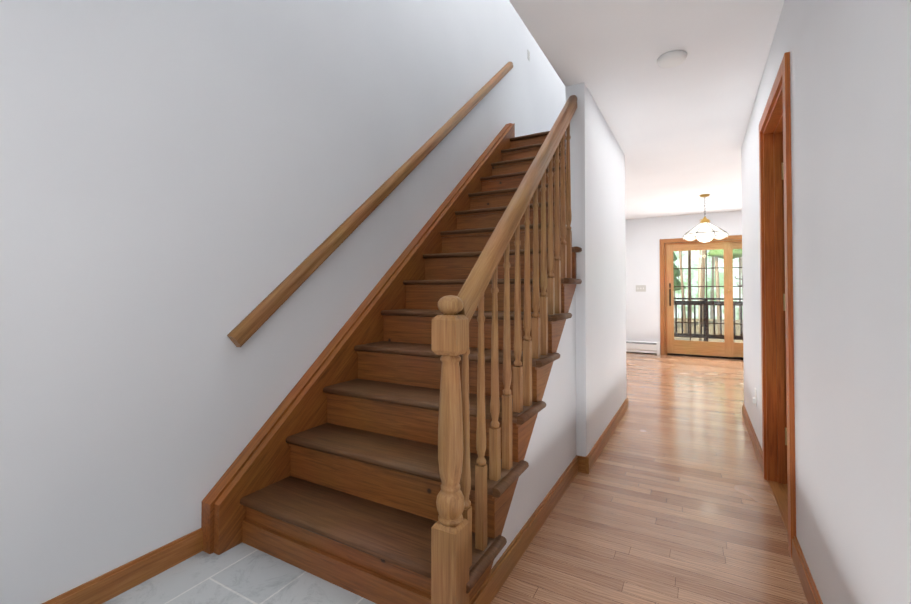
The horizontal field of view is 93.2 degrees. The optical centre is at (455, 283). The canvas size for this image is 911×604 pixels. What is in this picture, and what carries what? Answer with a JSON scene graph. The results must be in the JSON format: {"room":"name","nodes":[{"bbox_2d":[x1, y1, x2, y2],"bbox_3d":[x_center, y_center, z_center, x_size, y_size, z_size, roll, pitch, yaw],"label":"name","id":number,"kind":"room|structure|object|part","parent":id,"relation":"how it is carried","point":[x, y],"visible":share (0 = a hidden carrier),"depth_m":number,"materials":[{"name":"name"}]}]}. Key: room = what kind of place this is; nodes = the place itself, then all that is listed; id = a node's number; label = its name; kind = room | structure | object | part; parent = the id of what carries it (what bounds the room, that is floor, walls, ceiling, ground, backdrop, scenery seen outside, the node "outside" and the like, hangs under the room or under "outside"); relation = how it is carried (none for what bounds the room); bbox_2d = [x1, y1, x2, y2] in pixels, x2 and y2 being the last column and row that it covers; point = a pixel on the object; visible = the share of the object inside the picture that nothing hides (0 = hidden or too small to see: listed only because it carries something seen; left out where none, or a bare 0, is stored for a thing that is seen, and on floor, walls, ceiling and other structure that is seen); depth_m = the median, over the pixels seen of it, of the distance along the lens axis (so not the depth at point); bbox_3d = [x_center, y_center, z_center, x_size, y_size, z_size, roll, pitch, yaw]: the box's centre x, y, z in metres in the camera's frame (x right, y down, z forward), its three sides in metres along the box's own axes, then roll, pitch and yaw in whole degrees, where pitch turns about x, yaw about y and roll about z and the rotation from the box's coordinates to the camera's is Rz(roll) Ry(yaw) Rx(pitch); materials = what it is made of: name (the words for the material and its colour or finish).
{"room":"entrance hallway","nodes":[
{"label":"entrance hallway","id":0,"kind":"room"},
{"bbox_2d":[102,542,375,603],"bbox_3d":[-1.259,1.163,0.398,1.188,0.060,3.000,-1,-1,29],"label":"floor","id":1,"kind":"structure","parent":0,"point":[242,573],"depth_m":1.65,"materials":[{"name":"grey tile"}]},
{"bbox_2d":[0,0,565,603],"bbox_3d":[-0.050,-1.428,3.911,0.120,5.240,10.470,-1,-1,29],"label":"wall","id":2,"kind":"structure","parent":0,"point":[186,186],"depth_m":1.82,"materials":[{"name":"paint"}]},
{"bbox_2d":[227,62,512,346],"bbox_3d":[-0.188,-1.131,3.491,0.046,2.908,3.434,-1,-1,29],"label":"wall handrail","id":3,"kind":"object","parent":2,"relation":"attached to","point":[244,330],"visible":0.97,"depth_m":2.59,"materials":[{"name":"brown wood"}]},
{"bbox_2d":[565,82,625,456],"bbox_3d":[1.178,-0.035,3.463,0.120,2.440,1.700,-1,-1,29],"label":"wall","id":4,"kind":"structure","parent":0,"point":[597,166],"depth_m":3.00,"materials":[{"name":"paint"}]},
{"bbox_2d":[509,0,783,219],"bbox_3d":[1.920,-1.447,2.781,4.423,0.360,10.200,-1,-1,29],"label":"ceiling","id":5,"kind":"structure","parent":0,"point":[678,131],"depth_m":2.67,"materials":[{"name":"paint"}]},
{"bbox_2d":[657,50,686,67],"bbox_3d":[1.218,-1.256,2.427,0.152,0.033,0.152,-1,-1,29],"label":"smoke detector","id":6,"kind":"object","parent":5,"relation":"attached to","point":[672,59],"visible":1,"depth_m":2.40,"materials":[{"name":"white plastic"}]},
{"bbox_2d":[683,194,728,241],"bbox_3d":[3.414,-0.889,5.902,0.535,0.649,0.535,-1,-1,29],"label":"pendant lamp","id":7,"kind":"object","parent":5,"relation":"hanging from","point":[704,230],"visible":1,"depth_m":5.81,"materials":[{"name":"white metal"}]},
{"bbox_2d":[490,353,807,603],"bbox_3d":[1.920,1.203,2.736,4.423,0.060,10.200,-1,-1,29],"label":"floor","id":8,"kind":"structure","parent":0,"point":[669,498],"depth_m":2.16,"materials":[{"name":"brown wood"}]},
{"bbox_2d":[625,211,741,341],"bbox_3d":[4.466,-1.371,7.285,4.423,5.240,0.150,-1,-1,29],"label":"wall","id":9,"kind":"structure","parent":0,"point":[643,236],"depth_m":7.74,"materials":[{"name":"paint"}]},
{"bbox_2d":[636,285,645,291],"bbox_3d":[3.351,0.088,7.795,0.170,0.116,0.016,-1,-1,29],"label":"light switch","id":10,"kind":"object","parent":9,"relation":"attached to","point":[640,288],"visible":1,"depth_m":7.79,"materials":[{"name":"grey plastic"}]},
{"bbox_2d":[626,340,659,354],"bbox_3d":[3.055,1.149,7.913,1.267,0.222,0.069,-1,-1,29],"label":"baseboard heater","id":11,"kind":"object","parent":9,"relation":"attached to","point":[643,347],"visible":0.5,"depth_m":7.72,"materials":[{"name":"white metal"}]},
{"bbox_2d":[660,235,742,359],"bbox_3d":[4.549,0.227,7.178,2.060,2.040,0.168,-1,-1,29],"label":"sliding glass door","id":12,"kind":"structure","parent":9,"relation":"attached to","point":[728,348],"depth_m":7.37,"materials":[{"name":"brown wood"}]},
{"bbox_2d":[674,298,742,359],"bbox_3d":[5.590,0.879,8.456,8.545,1.140,3.040,-1,-1,29],"label":"railing","id":13,"kind":"object","parent":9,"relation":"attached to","point":[676,334],"depth_m":9.96,"materials":[{"name":"grey metal"}]},
{"bbox_2d":[741,0,910,603],"bbox_3d":[1.085,-0.075,1.093,0.120,2.440,6.480,-1,-1,29],"label":"wall","id":14,"kind":"structure","parent":0,"point":[850,78],"depth_m":1.16,"materials":[{"name":"paint"}]},
{"bbox_2d":[42,398,822,603],"bbox_3d":[1.920,1.122,2.737,4.423,0.101,10.200,-1,-1,29],"label":"baseboard","id":15,"kind":"structure","parent":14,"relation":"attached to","point":[107,586],"depth_m":1.72,"materials":[{"name":"brown wood"}]},
{"bbox_2d":[734,275,742,287],"bbox_3d":[2.575,-0.018,3.920,0.066,0.111,0.028,-1,-1,29],"label":"wall hook","id":16,"kind":"object","parent":14,"relation":"attached to","point":[739,279],"visible":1,"depth_m":3.91,"materials":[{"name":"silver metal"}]},
{"bbox_2d":[752,388,756,406],"bbox_3d":[2.124,0.808,3.064,0.022,0.116,0.072,-1,-1,29],"label":"outlet","id":17,"kind":"object","parent":14,"relation":"attached to","point":[754,400],"visible":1,"depth_m":3.05,"materials":[{"name":"white plastic"}]},
{"bbox_2d":[759,52,795,557],"bbox_3d":[1.714,0.088,2.205,0.156,2.151,0.932,-1,-1,29],"label":"door frame","id":18,"kind":"structure","parent":14,"relation":"attached to","point":[777,328],"depth_m":2.52,"materials":[{"name":"brown wood"}]},
{"bbox_3d":[0.266,1.210,3.097,1.188,0.058,3.200,-1,-1,29],"label":"floor","id":19,"kind":"structure","parent":0,"visible":0},
{"bbox_2d":[201,95,581,603],"bbox_3d":[0.328,-0.332,3.156,1.259,3.024,3.599,-1,-1,29],"label":"staircase","id":20,"kind":"structure","parent":19,"relation":"on","point":[413,441],"depth_m":2.00,"materials":[{"name":"brown wood"}]},
{"bbox_3d":[-0.016,0.593,1.371,0.116,1.113,0.116,-1,-1,29],"label":"stair newel post","id":21,"kind":"part","parent":20,"relation":"part of","materials":[{"name":"brown wood"}]},
{"bbox_3d":[0.376,-0.524,2.082,0.062,1.377,1.507,-1,-1,29],"label":"stair handrail balustrade","id":22,"kind":"part","parent":20,"relation":"part of","materials":[{"name":"brown wood"}]},
{"label":"outside","id":23,"kind":"structure","parent":0,"visible":0},
{"bbox_2d":[674,318,742,342],"bbox_3d":[15.135,2.744,21.807,85.000,0.100,29.550,-1,-1,29],"label":"ground","id":24,"kind":"structure","parent":23,"point":[710,332],"depth_m":25.26,"materials":[{"name":"brown plant"}]},
{"bbox_2d":[673,249,742,340],"bbox_3d":[13.342,-5.806,20.916,29.553,16.978,18.534,-1,-1,29],"label":"trees","id":25,"kind":"object","parent":24,"relation":"on","point":[703,263],"depth_m":22.38,"materials":[{"name":"green plant"}]},
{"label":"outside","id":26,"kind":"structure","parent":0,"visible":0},
{"bbox_2d":[673,250,742,319],"bbox_3d":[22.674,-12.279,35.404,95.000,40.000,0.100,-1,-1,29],"label":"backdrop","id":27,"kind":"structure","parent":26,"point":[709,275],"depth_m":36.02,"materials":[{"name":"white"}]}
]}

